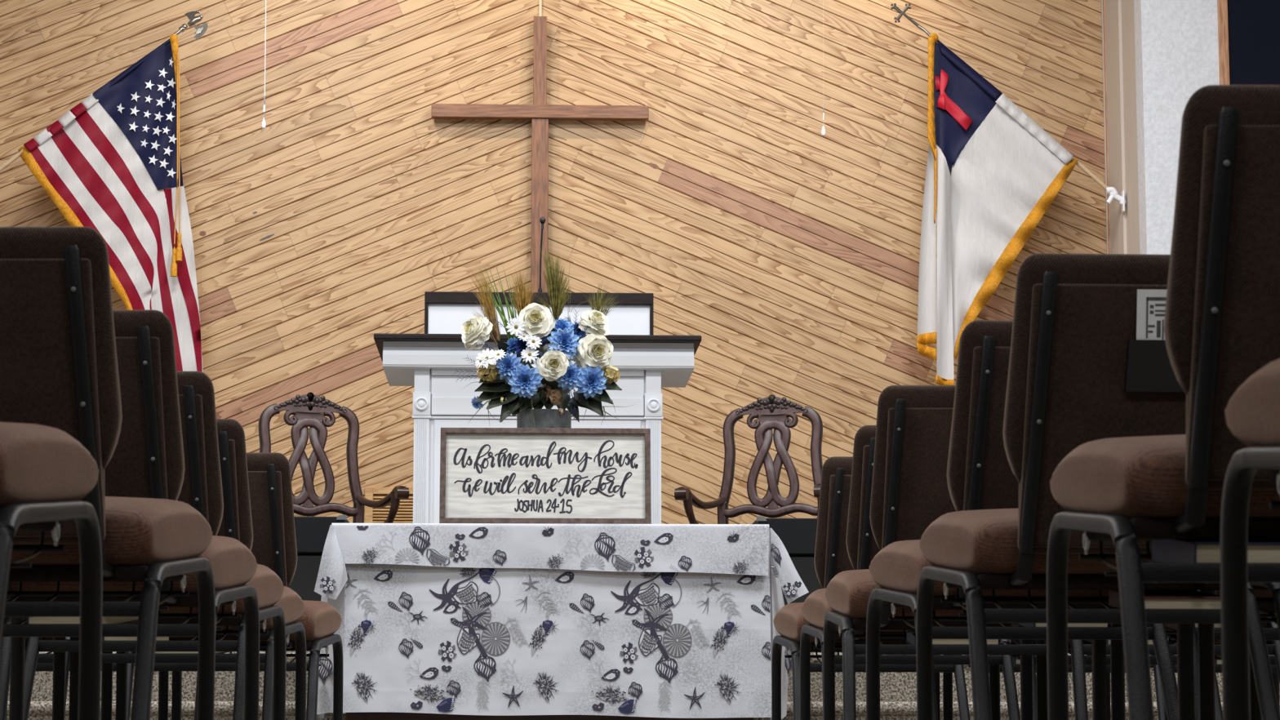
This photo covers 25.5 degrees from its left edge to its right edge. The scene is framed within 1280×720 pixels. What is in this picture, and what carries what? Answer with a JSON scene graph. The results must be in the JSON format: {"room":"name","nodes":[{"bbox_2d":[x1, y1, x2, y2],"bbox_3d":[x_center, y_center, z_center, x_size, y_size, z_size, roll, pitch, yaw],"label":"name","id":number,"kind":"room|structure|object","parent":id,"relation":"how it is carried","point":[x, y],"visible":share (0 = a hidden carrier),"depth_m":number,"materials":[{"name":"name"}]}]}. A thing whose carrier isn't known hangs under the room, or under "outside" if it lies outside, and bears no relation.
{"room":"house of worship","nodes":[
{"label":"house of worship","id":0,"kind":"room"},
{"bbox_2d":[112,650,842,653],"bbox_3d":[-0.517,1.401,12.110,12.800,0.537,3.400,0,-8,-2],"label":"platform","id":1,"kind":"object","parent":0,"point":[260,651],"depth_m":10.43,"materials":[{"name":"carpet"}]},
{"bbox_2d":[288,514,349,600],"bbox_3d":[-1.282,0.781,10.836,0.329,0.353,0.344,0,-8,-2],"label":"stage monitor","id":2,"kind":"object","parent":1,"relation":"on","point":[311,532],"visible":0.21,"depth_m":10.68,"materials":[{"name":"plastic"}]},
{"bbox_2d":[288,555,321,600],"bbox_3d":[-1.278,0.831,10.683,0.309,0.188,0.022,0,-8,-2],"label":"grille","id":3,"kind":"object","parent":2,"relation":"attached to","point":[304,579],"depth_m":10.67,"materials":[{"name":"fabric"}]},
{"bbox_2d":[258,391,408,523],"bbox_3d":[-1.417,0.652,12.419,0.670,1.064,0.673,3,-8,-20],"label":"chair","id":4,"kind":"object","parent":1,"relation":"on","point":[308,410],"visible":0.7,"depth_m":12.60,"materials":[{"name":"brown wood"}]},
{"bbox_2d":[373,291,701,524],"bbox_3d":[-0.419,0.391,11.503,1.298,1.303,0.700,0,-8,-2],"label":"pulpit","id":5,"kind":"object","parent":1,"relation":"on","point":[646,362],"visible":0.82,"depth_m":11.27,"materials":[{"name":"white paint"}]},
{"bbox_2d":[537,217,545,292],"bbox_3d":[-0.407,-0.423,11.552,0.044,0.325,0.044,0,-8,-2],"label":"microphone","id":6,"kind":"object","parent":5,"relation":"on","point":[542,220],"visible":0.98,"depth_m":11.55,"materials":[{"name":"black metal"}]},
{"bbox_2d":[674,394,822,524],"bbox_3d":[0.552,0.663,12.502,0.670,1.064,0.673,-2,-8,15],"label":"chair","id":7,"kind":"object","parent":1,"relation":"on","point":[774,412],"visible":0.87,"depth_m":12.68,"materials":[{"name":"brown wood"}]},
{"bbox_2d":[751,515,822,605],"bbox_3d":[0.624,0.792,10.916,0.372,0.353,0.344,0,-8,-2],"label":"stage monitor","id":8,"kind":"object","parent":1,"relation":"on","point":[797,535],"visible":0.24,"depth_m":10.76,"materials":[{"name":"plastic"}]},
{"bbox_2d":[781,556,822,605],"bbox_3d":[0.632,0.842,10.763,0.352,0.188,0.022,0,-8,-2],"label":"grille","id":9,"kind":"object","parent":8,"relation":"attached to","point":[804,566],"depth_m":10.76,"materials":[{"name":"fabric"}]},
{"bbox_2d":[0,0,1106,524],"bbox_3d":[-0.504,-0.798,14.194,5.928,5.450,0.159,0,-8,-2],"label":"wall","id":10,"kind":"structure","parent":0,"point":[792,250],"depth_m":14.13,"materials":[{"name":"brown wood"}]},
{"bbox_2d":[364,487,413,523],"bbox_3d":[-1.190,0.792,13.859,0.312,0.337,0.026,0,-8,-2],"label":"air vent","id":11,"kind":"object","parent":10,"relation":"in","point":[404,514],"visible":0.21,"depth_m":13.86,"materials":[{"name":"brown wood"}]},
{"bbox_2d":[431,16,648,292],"bbox_3d":[-0.498,-0.811,14.075,1.080,1.822,0.084,0,-8,-2],"label":"wall cross","id":12,"kind":"object","parent":10,"relation":"attached to","point":[540,113],"visible":0.84,"depth_m":14.09,"materials":[{"name":"brown wood"}]},
{"bbox_2d":[538,0,542,16],"bbox_3d":[-0.501,-2.578,14.349,0.014,1.820,0.014,0,-8,-2],"label":"trim","id":13,"kind":"structure","parent":10,"relation":"attached to","point":[540,1],"depth_m":14.23,"materials":[{"name":"beige wood"}]},
{"bbox_2d":[1120,0,1139,253],"bbox_3d":[2.427,-0.248,13.812,0.096,4.258,0.918,0,-8,-2],"label":"wall","id":14,"kind":"structure","parent":0,"point":[1127,6],"depth_m":13.77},
{"bbox_2d":[1101,0,1127,253],"bbox_3d":[2.359,-0.482,14.012,0.026,3.701,0.361,0,-8,-2],"label":"trim","id":15,"kind":"structure","parent":14,"relation":"attached to","point":[1116,144],"depth_m":14.06,"materials":[{"name":"beige wood"}]},
{"bbox_2d":[1105,186,1126,213],"bbox_3d":[2.325,-0.783,13.838,0.101,0.124,0.044,0,-8,-2],"label":"bracket","id":16,"kind":"object","parent":14,"relation":"attached to","point":[1112,191],"visible":1,"depth_m":13.83,"materials":[{"name":"white plastic"}]},
{"bbox_2d":[890,3,1108,385],"bbox_3d":[1.774,-0.807,13.786,1.083,1.913,0.135,0,-8,-2],"label":"flag","id":17,"kind":"object","parent":16,"relation":"attached to","point":[1006,171],"visible":0.99,"depth_m":13.80,"materials":[{"name":"white fabric"}]},
{"bbox_2d":[1133,0,1219,254],"bbox_3d":[4.114,-0.290,13.500,3.448,4.258,0.150,0,-8,-2],"label":"wall","id":18,"kind":"structure","parent":0,"point":[1176,42],"depth_m":13.50,"materials":[{"name":"white paint"}]},
{"bbox_2d":[1217,0,1230,84],"bbox_3d":[2.785,-1.321,13.490,0.043,1.900,0.029,0,-8,-2],"label":"trim","id":19,"kind":"structure","parent":18,"relation":"attached to","point":[1222,5],"depth_m":13.51,"materials":[{"name":"brown wood"}]},
{"bbox_2d":[1227,0,1279,84],"bbox_3d":[3.755,-1.265,13.529,1.899,1.800,0.019,0,-8,-2],"label":"wall panel","id":20,"kind":"object","parent":18,"relation":"attached to","point":[1254,25],"visible":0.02,"depth_m":13.52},
{"bbox_3d":[-0.231,-3.312,5.939,13.200,2.904,17.300,0,-8,-2],"label":"ceiling","id":21,"kind":"structure","parent":0,"visible":0},
{"bbox_2d":[261,0,266,128],"bbox_3d":[-1.565,-2.147,11.936,0.019,2.389,0.018,0,-8,-2],"label":"pull cord","id":22,"kind":"object","parent":21,"relation":"hanging from","point":[264,124],"visible":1,"depth_m":11.80,"materials":[{"name":"white plastic"}]},
{"bbox_2d":[821,0,825,135],"bbox_3d":[0.770,-2.127,12.033,0.020,2.394,0.018,0,-8,-2],"label":"pull cord","id":23,"kind":"object","parent":21,"relation":"hanging from","point":[823,131],"visible":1,"depth_m":11.88,"materials":[{"name":"white plastic"}]},
{"bbox_3d":[-0.233,0.826,5.434,12.800,0.100,17.000,0,-8,-2],"label":"floor","id":24,"kind":"structure","parent":0,"visible":0},
{"bbox_2d":[0,617,66,719],"bbox_3d":[-1.661,0.495,6.597,0.530,0.876,0.656,0,-8,1],"label":"chair","id":25,"kind":"object","parent":24,"relation":"on","point":[59,657],"visible":0.27,"depth_m":6.84,"materials":[{"name":"metal"}]},
{"bbox_2d":[0,422,102,719],"bbox_3d":[-1.007,0.096,3.620,0.530,0.876,0.656,0,-8,1],"label":"chair","id":26,"kind":"object","parent":24,"relation":"on","point":[45,472],"visible":1,"depth_m":3.72,"materials":[{"name":"fabric"}]},
{"bbox_2d":[25,636,112,719],"bbox_3d":[-1.724,0.623,7.544,0.530,0.876,0.656,0,-8,1],"label":"chair","id":27,"kind":"object","parent":24,"relation":"on","point":[106,668],"visible":0.1,"depth_m":7.79,"materials":[{"name":"metal"}]},
{"bbox_2d":[5,640,168,719],"bbox_3d":[-1.712,0.738,8.405,0.530,0.876,0.656,0,-8,1],"label":"chair","id":28,"kind":"object","parent":24,"relation":"on","point":[163,676],"visible":0.06,"depth_m":8.65,"materials":[{"name":"metal"}]},
{"bbox_2d":[0,226,215,719],"bbox_3d":[-1.027,0.253,4.790,0.530,0.876,0.656,0,-8,1],"label":"chair","id":29,"kind":"object","parent":24,"relation":"on","point":[59,368],"visible":0.91,"depth_m":4.57,"materials":[{"name":"fabric"}]},
{"bbox_2d":[1,310,259,719],"bbox_3d":[-1.067,0.372,5.677,0.530,0.876,0.656,0,-8,1],"label":"chair","id":30,"kind":"object","parent":24,"relation":"on","point":[147,460],"visible":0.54,"depth_m":5.46,"materials":[{"name":"fabric"}]},
{"bbox_2d":[26,616,138,623],"bbox_3d":[-1.099,0.511,5.635,0.152,0.060,0.227,-2,-8,15],"label":"hymnal","id":31,"kind":"object","parent":30,"relation":"in","point":[29,620],"visible":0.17,"depth_m":5.54,"materials":[{"name":"beige paper"}]},
{"bbox_2d":[23,371,286,719],"bbox_3d":[-1.125,0.494,6.587,0.530,0.876,0.656,0,-8,1],"label":"chair","id":32,"kind":"object","parent":24,"relation":"on","point":[202,488],"visible":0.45,"depth_m":6.37,"materials":[{"name":"fabric"}]},
{"bbox_2d":[102,636,168,640],"bbox_3d":[-1.170,0.630,6.514,0.152,0.058,0.227,2,-8,-17],"label":"hymnal","id":33,"kind":"object","parent":32,"relation":"in","point":[104,638],"visible":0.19,"depth_m":6.40,"materials":[{"name":"beige paper"}]},
{"bbox_2d":[101,418,306,719],"bbox_3d":[-1.188,0.621,7.534,0.530,0.876,0.656,0,-8,1],"label":"chair","id":34,"kind":"object","parent":24,"relation":"on","point":[237,520],"visible":0.33,"depth_m":7.32,"materials":[{"name":"fabric"}]},
{"bbox_2d":[155,651,231,653],"bbox_3d":[-1.163,0.758,7.464,0.152,0.056,0.227,-2,-8,17],"label":"hymnal","id":35,"kind":"object","parent":34,"relation":"in","point":[155,651],"visible":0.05,"depth_m":7.37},
{"bbox_2d":[153,452,342,719],"bbox_3d":[-1.177,0.737,8.395,0.530,0.876,0.656,0,-8,1],"label":"chair","id":36,"kind":"object","parent":24,"relation":"on","point":[274,547],"visible":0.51,"depth_m":8.18,"materials":[{"name":"fabric"}]},
{"bbox_2d":[345,711,753,719],"bbox_3d":[-0.302,0.947,9.488,1.420,0.738,0.544,0,-8,-2],"label":"table","id":37,"kind":"object","parent":24,"relation":"on","point":[366,715],"visible":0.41,"depth_m":9.22,"materials":[{"name":"brown wood"}]},
{"bbox_2d":[314,523,808,719],"bbox_3d":[-0.276,0.877,9.485,1.646,0.650,0.610,0,-8,-2],"label":"tablecloth","id":38,"kind":"object","parent":37,"relation":"on","point":[647,620],"visible":0.98,"depth_m":9.22,"materials":[{"name":"fabric"}]},
{"bbox_2d":[452,242,630,427],"bbox_3d":[-0.316,0.067,9.501,0.613,0.992,0.265,0,-8,3],"label":"flower arrangement","id":39,"kind":"object","parent":38,"relation":"on","point":[535,376],"visible":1,"depth_m":9.46,"materials":[{"name":"plant"}]},
{"bbox_2d":[439,427,651,524],"bbox_3d":[-0.312,0.382,9.337,0.693,0.321,0.078,0,-8,-2],"label":"framed sign","id":40,"kind":"object","parent":38,"relation":"on","point":[488,475],"visible":1,"depth_m":9.34,"materials":[{"name":"white wood"}]},
{"bbox_2d":[7,701,1222,719],"bbox_3d":[-0.427,1.294,9.972,12.800,0.179,0.330,0,-8,-2],"label":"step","id":41,"kind":"structure","parent":24,"relation":"on","point":[38,710],"depth_m":9.86,"materials":[{"name":"carpet"}]},
{"bbox_2d":[7,651,1279,702],"bbox_3d":[-0.439,1.246,10.281,12.800,0.358,0.330,0,-8,-2],"label":"step","id":42,"kind":"structure","parent":24,"relation":"on","point":[894,686],"depth_m":10.19,"materials":[{"name":"carpet"}]},
{"bbox_2d":[771,456,970,719],"bbox_3d":[0.687,0.753,8.513,0.530,0.876,0.656,0,-8,-3],"label":"chair","id":43,"kind":"object","parent":24,"relation":"on","point":[831,558],"visible":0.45,"depth_m":8.30,"materials":[{"name":"fabric"}]},
{"bbox_2d":[800,425,1020,719],"bbox_3d":[0.723,0.641,7.682,0.530,0.876,0.656,0,-8,-2],"label":"chair","id":44,"kind":"object","parent":24,"relation":"on","point":[862,547],"visible":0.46,"depth_m":7.47,"materials":[{"name":"fabric"}]},
{"bbox_2d":[823,385,1047,719],"bbox_3d":[0.725,0.528,6.838,0.530,0.876,0.656,0,-8,0],"label":"chair","id":45,"kind":"object","parent":24,"relation":"on","point":[909,491],"visible":0.52,"depth_m":6.62,"materials":[{"name":"fabric"}]},
{"bbox_2d":[906,632,998,644],"bbox_3d":[0.747,0.665,6.768,0.200,0.056,0.227,0,-8,0],"label":"hymnal","id":46,"kind":"object","parent":45,"relation":"in","point":[911,637],"visible":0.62,"depth_m":6.66,"materials":[{"name":"beige paper"}]},
{"bbox_2d":[866,320,1177,719],"bbox_3d":[0.776,0.391,5.818,0.530,0.876,0.656,1,-8,-6],"label":"chair","id":47,"kind":"object","parent":24,"relation":"on","point":[980,475],"visible":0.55,"depth_m":5.60,"materials":[{"name":"fabric"}]},
{"bbox_2d":[1014,622,1107,626],"bbox_3d":[0.855,0.526,5.750,0.152,0.060,0.227,0,-8,-2],"label":"hymnal","id":48,"kind":"object","parent":47,"relation":"in","point":[1023,624],"visible":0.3,"depth_m":5.64,"materials":[{"name":"beige paper"}]},
{"bbox_2d":[942,639,1125,719],"bbox_3d":[1.221,0.757,8.544,0.530,0.876,0.656,0,-8,-3],"label":"chair","id":49,"kind":"object","parent":24,"relation":"on","point":[947,677],"visible":0.07,"depth_m":8.79,"materials":[{"name":"metal"}]},
{"bbox_2d":[1011,654,1035,663],"bbox_3d":[1.178,0.893,8.470,0.152,0.056,0.227,0,-8,-2],"label":"hymnal","id":50,"kind":"object","parent":49,"relation":"in","point":[1015,657],"visible":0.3,"depth_m":8.37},
{"bbox_2d":[916,253,1279,719],"bbox_3d":[0.798,0.287,5.046,0.530,0.876,0.656,0,-8,-3],"label":"chair","id":51,"kind":"object","parent":24,"relation":"on","point":[1079,373],"visible":0.68,"depth_m":4.83,"materials":[{"name":"fabric"}]},
{"bbox_2d":[1136,288,1166,340],"bbox_3d":[0.875,-0.057,4.816,0.063,0.123,0.023,0,-8,-2],"label":"card","id":52,"kind":"object","parent":51,"relation":"in","point":[1151,304],"visible":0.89,"depth_m":4.81,"materials":[{"name":"paper"}]},
{"bbox_2d":[1146,297,1166,339],"bbox_3d":[0.882,-0.071,4.814,0.045,0.071,0.012,0,-8,-2],"label":"print","id":53,"kind":"object","parent":52,"relation":"attached to","point":[1155,306],"depth_m":4.81,"materials":[{"name":"paper"}]},
{"bbox_2d":[1108,590,1220,608],"bbox_3d":[0.925,0.425,4.980,0.152,0.056,0.227,1,-8,-4],"label":"hymnal","id":54,"kind":"object","parent":51,"relation":"in","point":[1153,599],"visible":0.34,"depth_m":4.88,"materials":[{"name":"beige paper"}]},
{"bbox_2d":[989,630,1222,719],"bbox_3d":[1.258,0.644,7.704,0.530,0.876,0.656,0,-8,-2],"label":"chair","id":55,"kind":"object","parent":24,"relation":"on","point":[994,669],"visible":0.13,"depth_m":7.50,"materials":[{"name":"metal"}]},
{"bbox_2d":[1083,642,1150,655],"bbox_3d":[1.280,0.781,7.633,0.152,0.056,0.227,0,-8,-2],"label":"hymnal","id":56,"kind":"object","parent":55,"relation":"in","point":[1083,642],"visible":0.09,"depth_m":7.65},
{"bbox_2d":[1035,612,1279,719],"bbox_3d":[1.260,0.528,6.842,0.530,0.876,0.656,0,-8,0],"label":"chair","id":57,"kind":"object","parent":24,"relation":"on","point":[1078,649],"visible":0.15,"depth_m":6.63,"materials":[{"name":"metal"}]},
{"bbox_2d":[1084,635,1170,644],"bbox_3d":[1.163,0.665,6.767,0.152,0.056,0.227,1,-8,-5],"label":"hymnal","id":58,"kind":"object","parent":57,"relation":"in","point":[1108,642],"visible":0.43,"depth_m":6.66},
{"bbox_2d":[1046,84,1279,719],"bbox_3d":[0.853,0.120,3.798,0.530,0.876,0.656,0,-8,-1],"label":"chair","id":59,"kind":"object","parent":24,"relation":"on","point":[1222,318],"visible":0.95,"depth_m":3.58,"materials":[{"name":"fabric"}]},
{"bbox_2d":[1151,538,1279,562],"bbox_3d":[0.775,0.253,3.724,0.152,0.062,0.228,0,-8,-4],"label":"hymnal","id":60,"kind":"object","parent":59,"relation":"in","point":[1166,550],"visible":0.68,"depth_m":3.62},
{"bbox_2d":[1110,589,1279,719],"bbox_3d":[1.309,0.398,5.873,0.530,0.876,0.656,1,-8,-6],"label":"chair","id":61,"kind":"object","parent":24,"relation":"on","point":[1117,650],"visible":0.09,"depth_m":6.10,"materials":[{"name":"metal"}]},
{"bbox_2d":[1164,623,1221,630],"bbox_3d":[1.159,0.534,5.795,0.152,0.056,0.227,1,-8,-4],"label":"hymnal","id":62,"kind":"object","parent":61,"relation":"in","point":[1174,626],"visible":0.02,"depth_m":5.74,"materials":[{"name":"beige paper"}]},
{"bbox_2d":[1150,641,1279,719],"bbox_3d":[1.755,0.761,8.574,0.530,0.876,0.656,0,-8,-3],"label":"chair","id":63,"kind":"object","parent":24,"relation":"on","point":[1160,701],"visible":0.05,"depth_m":8.34,"materials":[{"name":"metal"}]},
{"bbox_2d":[1214,654,1222,664],"bbox_3d":[1.782,0.898,8.504,0.152,0.056,0.227,0,-8,0],"label":"hymnal","id":64,"kind":"object","parent":63,"relation":"in","point":[1216,661],"visible":0.16,"depth_m":8.39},
{"bbox_2d":[1197,582,1279,719],"bbox_3d":[1.332,0.291,5.078,0.530,0.876,0.656,0,-8,-3],"label":"chair","id":65,"kind":"object","parent":24,"relation":"on","point":[1206,639],"visible":0.31,"depth_m":5.32,"materials":[{"name":"metal"}]},
{"bbox_2d":[1214,640,1275,665],"bbox_3d":[1.792,0.647,7.726,0.530,0.876,0.656,0,-8,-2],"label":"chair","id":66,"kind":"object","parent":24,"relation":"on","point":[1272,658],"visible":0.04,"depth_m":7.55,"materials":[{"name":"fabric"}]},
{"bbox_2d":[1220,358,1279,719],"bbox_3d":[0.930,0.003,2.929,0.530,0.876,0.656,0,-8,-2],"label":"chair","id":67,"kind":"object","parent":24,"relation":"on","point":[1252,414],"visible":1,"depth_m":3.17,"materials":[{"name":"fabric"}]},
{"bbox_2d":[1248,611,1276,719],"bbox_3d":[1.795,0.529,6.846,0.530,0.876,0.656,0,-8,0],"label":"chair","id":68,"kind":"object","parent":24,"relation":"on","point":[1255,714],"visible":0.07,"depth_m":7.10,"materials":[{"name":"metal"}]},
{"bbox_3d":[-3.399,-0.281,13.567,0.096,4.258,0.918,0,-8,-2],"label":"wall","id":69,"kind":"structure","parent":0,"visible":0},
{"bbox_2d":[0,11,208,372],"bbox_3d":[-2.670,-0.762,13.584,1.180,1.896,0.106,0,-8,-2],"label":"flag","id":70,"kind":"object","parent":69,"relation":"attached to","point":[88,162],"visible":0.94,"depth_m":13.62,"materials":[{"name":"multicoloured fabric"}]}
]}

